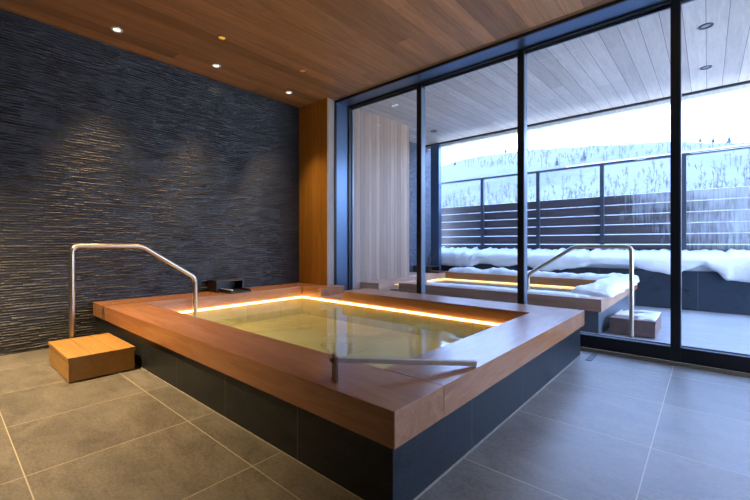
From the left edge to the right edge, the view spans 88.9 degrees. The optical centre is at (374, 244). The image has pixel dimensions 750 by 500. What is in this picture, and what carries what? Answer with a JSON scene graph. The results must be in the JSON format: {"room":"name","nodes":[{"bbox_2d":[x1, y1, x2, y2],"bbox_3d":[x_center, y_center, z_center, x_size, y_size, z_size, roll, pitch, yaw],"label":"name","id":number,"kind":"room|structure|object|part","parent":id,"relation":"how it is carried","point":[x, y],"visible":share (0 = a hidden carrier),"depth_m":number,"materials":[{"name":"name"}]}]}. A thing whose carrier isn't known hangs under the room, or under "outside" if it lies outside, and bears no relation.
{"room":"spa","nodes":[
{"label":"spa","id":0,"kind":"room"},
{"bbox_2d":[0,9,298,355],"bbox_3d":[-2.859,-0.510,3.485,0.123,2.860,5.310,0,0,41],"label":"wall","id":1,"kind":"structure","parent":0,"point":[101,143],"depth_m":3.79,"materials":[{"name":"stone"}]},
{"bbox_2d":[0,0,605,107],"bbox_3d":[-0.256,-2.000,1.219,6.985,0.120,5.505,0,0,41],"label":"ceiling","id":2,"kind":"structure","parent":0,"point":[344,47],"depth_m":3.47,"materials":[{"name":"brown wood"}]},
{"bbox_2d":[110,27,122,32],"bbox_3d":[-2.333,-1.938,3.459,0.098,0.011,0.098,0,0,41],"label":"recessed light","id":3,"kind":"object","parent":2,"relation":"in","point":[114,29],"visible":1,"depth_m":3.46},
{"bbox_2d":[211,64,220,67],"bbox_3d":[-1.726,-1.938,4.157,0.098,0.011,0.098,0,0,41],"label":"recessed light","id":4,"kind":"object","parent":2,"relation":"in","point":[212,65],"visible":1,"depth_m":4.15,"materials":[{"name":"white glass"}]},
{"bbox_2d":[216,35,227,40],"bbox_3d":[-1.437,-1.938,3.594,0.100,0.011,0.100,0,0,41],"label":"recessed light","id":5,"kind":"object","parent":2,"relation":"in","point":[219,37],"visible":1,"depth_m":3.59,"materials":[{"name":"orange glass"}]},
{"bbox_2d":[298,69,306,72],"bbox_3d":[-0.806,-1.938,4.277,0.100,0.011,0.100,0,0,41],"label":"recessed light","id":6,"kind":"object","parent":2,"relation":"in","point":[299,70],"visible":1,"depth_m":4.27,"materials":[{"name":"brown glass"}]},
{"bbox_2d":[299,98,333,284],"bbox_3d":[-0.849,-0.510,5.338,0.685,2.860,0.135,0,0,41],"label":"pillar","id":7,"kind":"structure","parent":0,"point":[316,119],"depth_m":5.19,"materials":[{"name":"brown wood"}]},
{"bbox_2d":[0,348,749,499],"bbox_3d":[-0.198,0.970,1.285,6.985,0.100,5.680,0,0,41],"label":"floor","id":8,"kind":"structure","parent":0,"point":[607,427],"depth_m":1.77,"materials":[{"name":"tile"}]},
{"bbox_2d":[48,333,135,382],"bbox_3d":[-2.136,0.835,2.876,0.668,0.170,0.394,0,0,41],"label":"wooden step","id":9,"kind":"structure","parent":8,"relation":"on","point":[85,357],"depth_m":2.72,"materials":[{"name":"brown wood"}]},
{"bbox_3d":[-2.264,0.844,2.746,0.634,0.136,0.022,0,0,41],"label":"panel","id":10,"kind":"part","parent":9,"relation":"part of","materials":[{"name":"brown wood"}]},
{"bbox_3d":[-1.897,0.844,2.668,0.022,0.136,0.384,0,0,41],"label":"panel","id":11,"kind":"part","parent":9,"relation":"part of","materials":[{"name":"brown wood"}]},
{"bbox_2d":[69,244,197,338],"bbox_3d":[-2.127,0.457,3.467,0.084,0.926,1.071,0,0,41],"label":"handrail","id":12,"kind":"object","parent":8,"relation":"on","point":[73,248],"visible":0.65,"depth_m":3.20,"materials":[{"name":"metal"}]},
{"bbox_2d":[93,283,583,499],"bbox_3d":[-0.465,0.733,3.390,3.613,0.374,2.547,0,0,41],"label":"soaking tub","id":13,"kind":"object","parent":8,"relation":"on","point":[257,359],"visible":1,"depth_m":2.02,"materials":[{"name":"wood"}]},
{"bbox_2d":[208,278,250,293],"bbox_3d":[-1.656,0.479,4.421,0.450,0.134,0.340,0,0,41],"label":"spout","id":14,"kind":"object","parent":13,"relation":"on","point":[228,285],"visible":1,"depth_m":4.45,"materials":[{"name":"stone"}]},
{"bbox_2d":[329,352,476,382],"bbox_3d":[0.135,0.496,1.627,0.660,0.099,0.080,0,0,-16],"label":"handrail","id":15,"kind":"object","parent":13,"relation":"on","point":[334,359],"visible":1,"depth_m":1.60,"materials":[{"name":"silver brushed steel"}]},
{"bbox_3d":[-0.161,0.496,1.545,0.012,0.099,0.080,0,0,-16],"label":"blade","id":16,"kind":"part","parent":15,"relation":"part of","materials":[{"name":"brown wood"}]},
{"bbox_3d":[0.135,0.500,1.628,0.660,0.089,0.026,0,0,-16],"label":"handle","id":17,"kind":"part","parent":15,"relation":"part of","materials":[{"name":"silver metal"}]},
{"bbox_2d":[585,353,597,360],"bbox_3d":[1.761,0.918,3.110,0.042,0.004,0.235,0,0,41],"label":"floor guide","id":18,"kind":"object","parent":8,"relation":"on","point":[592,356],"visible":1,"depth_m":3.09,"materials":[{"name":"grey metal"}]},
{"bbox_2d":[580,347,749,377],"bbox_3d":[1.920,0.968,3.276,6.200,0.104,0.105,0,0,41],"label":"threshold","id":19,"kind":"object","parent":8,"relation":"on","point":[717,370],"visible":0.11,"depth_m":2.96,"materials":[{"name":"brown metal"}]},
{"bbox_2d":[353,109,408,289],"bbox_3d":[-0.141,-0.580,6.164,0.700,3.000,1.380,0,0,41],"label":"panel","id":20,"kind":"object","parent":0,"point":[381,145],"visible":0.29,"depth_m":5.87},
{"bbox_2d":[409,141,430,271],"bbox_3d":[0.680,-0.630,7.557,0.123,3.100,1.800,0,0,41],"label":"wall","id":21,"kind":"structure","parent":0,"point":[412,146],"depth_m":7.63,"materials":[{"name":"stone"}]},
{"bbox_2d":[431,144,440,270],"bbox_3d":[1.234,-0.545,7.738,0.190,2.930,0.100,0,0,41],"label":"pillar","id":22,"kind":"structure","parent":21,"relation":"attached to","point":[435,149],"depth_m":7.69,"materials":[{"name":"metal"}]},
{"bbox_2d":[333,0,666,290],"bbox_3d":[1.642,-0.570,3.490,6.900,2.980,0.347,0,0,41],"label":"window frame","id":23,"kind":"structure","parent":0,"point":[616,8],"depth_m":4.44,"materials":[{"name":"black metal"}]},
{"bbox_3d":[-0.693,-0.510,5.523,0.708,2.860,0.343,0,0,41],"label":"jamb panel","id":24,"kind":"part","parent":23,"relation":"part of","materials":[{"name":"metal"}]},
{"bbox_2d":[348,83,424,293],"bbox_3d":[0.113,-0.503,4.979,1.222,2.838,0.095,0,0,41],"label":"window","id":25,"kind":"structure","parent":23,"relation":"attached to","point":[418,86],"depth_m":5.18,"materials":[{"name":"black metal"}]},
{"bbox_2d":[421,49,526,303],"bbox_3d":[1.030,-0.503,4.182,1.208,2.838,0.095,0,0,41],"label":"window","id":26,"kind":"structure","parent":23,"relation":"attached to","point":[519,54],"depth_m":3.79,"materials":[{"name":"black metal"}]},
{"bbox_3d":[1.008,-0.503,4.202,1.148,2.838,0.095,0,0,41],"label":"frame","id":27,"kind":"part","parent":26,"relation":"part of","materials":[{"name":"black metal"}]},
{"bbox_3d":[1.917,-1.991,3.267,6.192,0.138,0.323,0,0,41],"label":"head panel","id":28,"kind":"part","parent":23,"relation":"part of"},
{"bbox_2d":[523,0,680,361],"bbox_3d":[1.940,-0.503,3.392,1.202,2.838,0.095,0,0,41],"label":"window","id":29,"kind":"structure","parent":23,"relation":"attached to","point":[670,351],"depth_m":3.00,"materials":[{"name":"black metal"}]},
{"bbox_2d":[680,0,749,373],"bbox_3d":[2.847,-0.503,2.603,1.202,2.838,0.095,0,0,41],"label":"window","id":30,"kind":"structure","parent":23,"relation":"attached to","point":[714,358],"depth_m":2.91,"materials":[{"name":"black metal"}]},
{"bbox_2d":[359,0,749,145],"bbox_3d":[3.300,-2.062,4.101,8.800,0.235,2.720,0,0,41],"label":"ceiling","id":31,"kind":"structure","parent":0,"point":[627,63],"depth_m":4.54,"materials":[{"name":"wood"}]},
{"bbox_2d":[425,80,749,146],"bbox_3d":[4.205,-2.092,5.143,8.800,0.175,0.040,0,0,41],"label":"beam","id":32,"kind":"structure","parent":31,"relation":"attached to","point":[744,82],"depth_m":5.74,"materials":[{"name":"black metal"}]},
{"bbox_2d":[426,83,749,150],"bbox_3d":[4.257,-2.067,5.203,8.800,0.225,0.120,0,0,41],"label":"fascia","id":33,"kind":"object","parent":31,"relation":"attached to","point":[745,87],"visible":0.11,"depth_m":5.77,"materials":[{"name":"dark metal"}]},
{"bbox_2d":[698,22,713,29],"bbox_3d":[2.977,-1.962,3.441,0.108,0.011,0.108,0,0,41],"label":"recessed light","id":34,"kind":"object","parent":31,"relation":"in","point":[706,25],"visible":1,"depth_m":3.44,"materials":[{"name":"metal"}]},
{"bbox_2d":[700,65,711,69],"bbox_3d":[3.743,-1.998,4.326,0.108,0.011,0.108,0,0,41],"label":"recessed light","id":35,"kind":"object","parent":31,"relation":"in","point":[707,66],"visible":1,"depth_m":4.33,"materials":[{"name":"metal"}]},
{"bbox_2d":[585,306,749,371],"bbox_3d":[3.391,0.970,4.207,8.800,0.100,3.000,0,0,41],"label":"floor","id":36,"kind":"structure","parent":0,"point":[711,330],"depth_m":4.08,"materials":[{"name":"tile"}]},
{"bbox_2d":[361,271,637,333],"bbox_3d":[1.641,0.733,5.828,3.590,0.374,2.850,0,0,41],"label":"soaking tub","id":37,"kind":"object","parent":36,"relation":"on","point":[598,310],"visible":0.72,"depth_m":4.79,"materials":[{"name":"brown wood"}]},
{"bbox_2d":[413,265,444,272],"bbox_3d":[1.068,0.483,7.471,0.550,0.126,0.320,0,0,41],"label":"spout","id":38,"kind":"object","parent":37,"relation":"on","point":[428,268],"visible":0.64,"depth_m":7.45,"materials":[{"name":"stone"}]},
{"bbox_2d":[425,282,577,296],"bbox_3d":[1.452,0.534,4.694,1.935,0.026,0.278,0,0,41],"label":"snow","id":39,"kind":"object","parent":37,"relation":"on","point":[547,292],"visible":0.9,"depth_m":4.59,"materials":[{"name":"white snow"}]},
{"bbox_2d":[429,279,573,291],"bbox_3d":[1.785,0.695,5.895,2.790,0.006,1.990,0,0,41],"label":"water","id":40,"kind":"object","parent":37,"relation":"in","point":[534,287],"visible":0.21,"depth_m":6.42,"materials":[{"name":"yellow liquid"}]},
{"bbox_2d":[448,267,639,281],"bbox_3d":[2.667,0.483,6.585,3.133,0.128,0.232,0,0,41],"label":"snow","id":41,"kind":"object","parent":37,"relation":"on","point":[497,271],"visible":0.73,"depth_m":6.37,"materials":[{"name":"white snow"}]},
{"bbox_2d":[570,276,637,297],"bbox_3d":[2.974,0.494,4.841,0.428,0.106,2.132,0,0,41],"label":"snow","id":42,"kind":"object","parent":37,"relation":"on","point":[611,286],"visible":0.94,"depth_m":4.20,"materials":[{"name":"white snow"}]},
{"bbox_2d":[527,245,635,338],"bbox_3d":[2.147,0.462,4.096,1.086,0.915,0.084,0,0,41],"label":"handrail","id":43,"kind":"object","parent":36,"relation":"on","point":[631,251],"visible":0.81,"depth_m":3.77,"materials":[{"name":"metal"}]},
{"bbox_2d":[441,264,749,314],"bbox_3d":[4.672,0.698,5.512,8.580,0.645,0.650,0,0,41],"label":"wall","id":44,"kind":"structure","parent":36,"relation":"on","point":[701,291],"depth_m":5.32,"materials":[{"name":"grey concrete"}]},
{"bbox_2d":[430,247,749,282],"bbox_3d":[4.528,0.275,5.423,8.480,0.456,0.596,0,0,41],"label":"snow","id":45,"kind":"object","parent":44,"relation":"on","point":[732,264],"visible":0.79,"depth_m":5.97,"materials":[{"name":"white snow"}]},
{"bbox_2d":[441,144,749,251],"bbox_3d":[4.710,-0.513,5.724,8.800,1.777,0.095,0,0,41],"label":"fence","id":46,"kind":"object","parent":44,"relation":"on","point":[571,234],"visible":0.7,"depth_m":6.40,"materials":[{"name":"black"}]},
{"bbox_3d":[2.213,-0.477,7.881,0.060,1.705,0.060,0,0,41],"label":"post","id":47,"kind":"part","parent":46,"relation":"part of","materials":[{"name":"metal"}]},
{"bbox_3d":[3.050,-0.477,7.153,0.060,1.705,0.060,0,0,41],"label":"post","id":48,"kind":"part","parent":46,"relation":"part of","materials":[{"name":"metal"}]},
{"bbox_3d":[4.703,-1.347,5.716,8.800,0.035,0.070,0,0,41],"label":"rail","id":49,"kind":"part","parent":46,"relation":"part of","materials":[{"name":"metal"}]},
{"bbox_3d":[3.839,-0.477,6.468,0.060,1.705,0.060,0,0,41],"label":"post","id":50,"kind":"part","parent":46,"relation":"part of","materials":[{"name":"metal"}]},
{"bbox_3d":[4.651,-0.477,5.762,0.060,1.705,0.060,0,0,41],"label":"post","id":51,"kind":"part","parent":46,"relation":"part of","materials":[{"name":"metal"}]},
{"bbox_2d":[609,309,661,338],"bbox_3d":[2.781,0.835,4.069,0.388,0.170,0.670,0,0,41],"label":"wooden step","id":52,"kind":"structure","parent":36,"relation":"on","point":[619,324],"depth_m":3.84,"materials":[{"name":"brown wood"}]},
{"bbox_3d":[2.564,0.844,3.836,0.356,0.136,0.022,0,0,41],"label":"panel","id":53,"kind":"part","parent":52,"relation":"part of","materials":[{"name":"brown wood"}]},
{"bbox_2d":[614,310,660,320],"bbox_3d":[2.800,0.741,4.088,0.378,0.019,0.605,0,0,41],"label":"snow","id":54,"kind":"object","parent":52,"relation":"on","point":[650,315],"visible":0.94,"depth_m":4.05,"materials":[{"name":"white snow"}]},
{"bbox_3d":[2.915,0.844,3.952,0.022,0.136,0.658,0,0,41],"label":"panel","id":55,"kind":"part","parent":52,"relation":"part of","materials":[{"name":"brown wood"}]},
{"label":"outside","id":56,"kind":"structure","parent":0,"visible":0},
{"bbox_2d":[441,141,749,244],"bbox_3d":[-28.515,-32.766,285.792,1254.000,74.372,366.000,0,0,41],"label":"snowy hillside","id":57,"kind":"structure","parent":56,"point":[460,171],"depth_m":116.91,"materials":[{"name":"white snow"}]},
{"bbox_2d":[441,136,749,233],"bbox_3d":[62.082,-36.998,177.757,345.168,73.178,241.602,0,0,41],"label":"bare trees","id":58,"kind":"object","parent":57,"relation":"on","point":[722,137],"visible":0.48,"depth_m":99.71,"materials":[{"name":"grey plant"}]}
]}

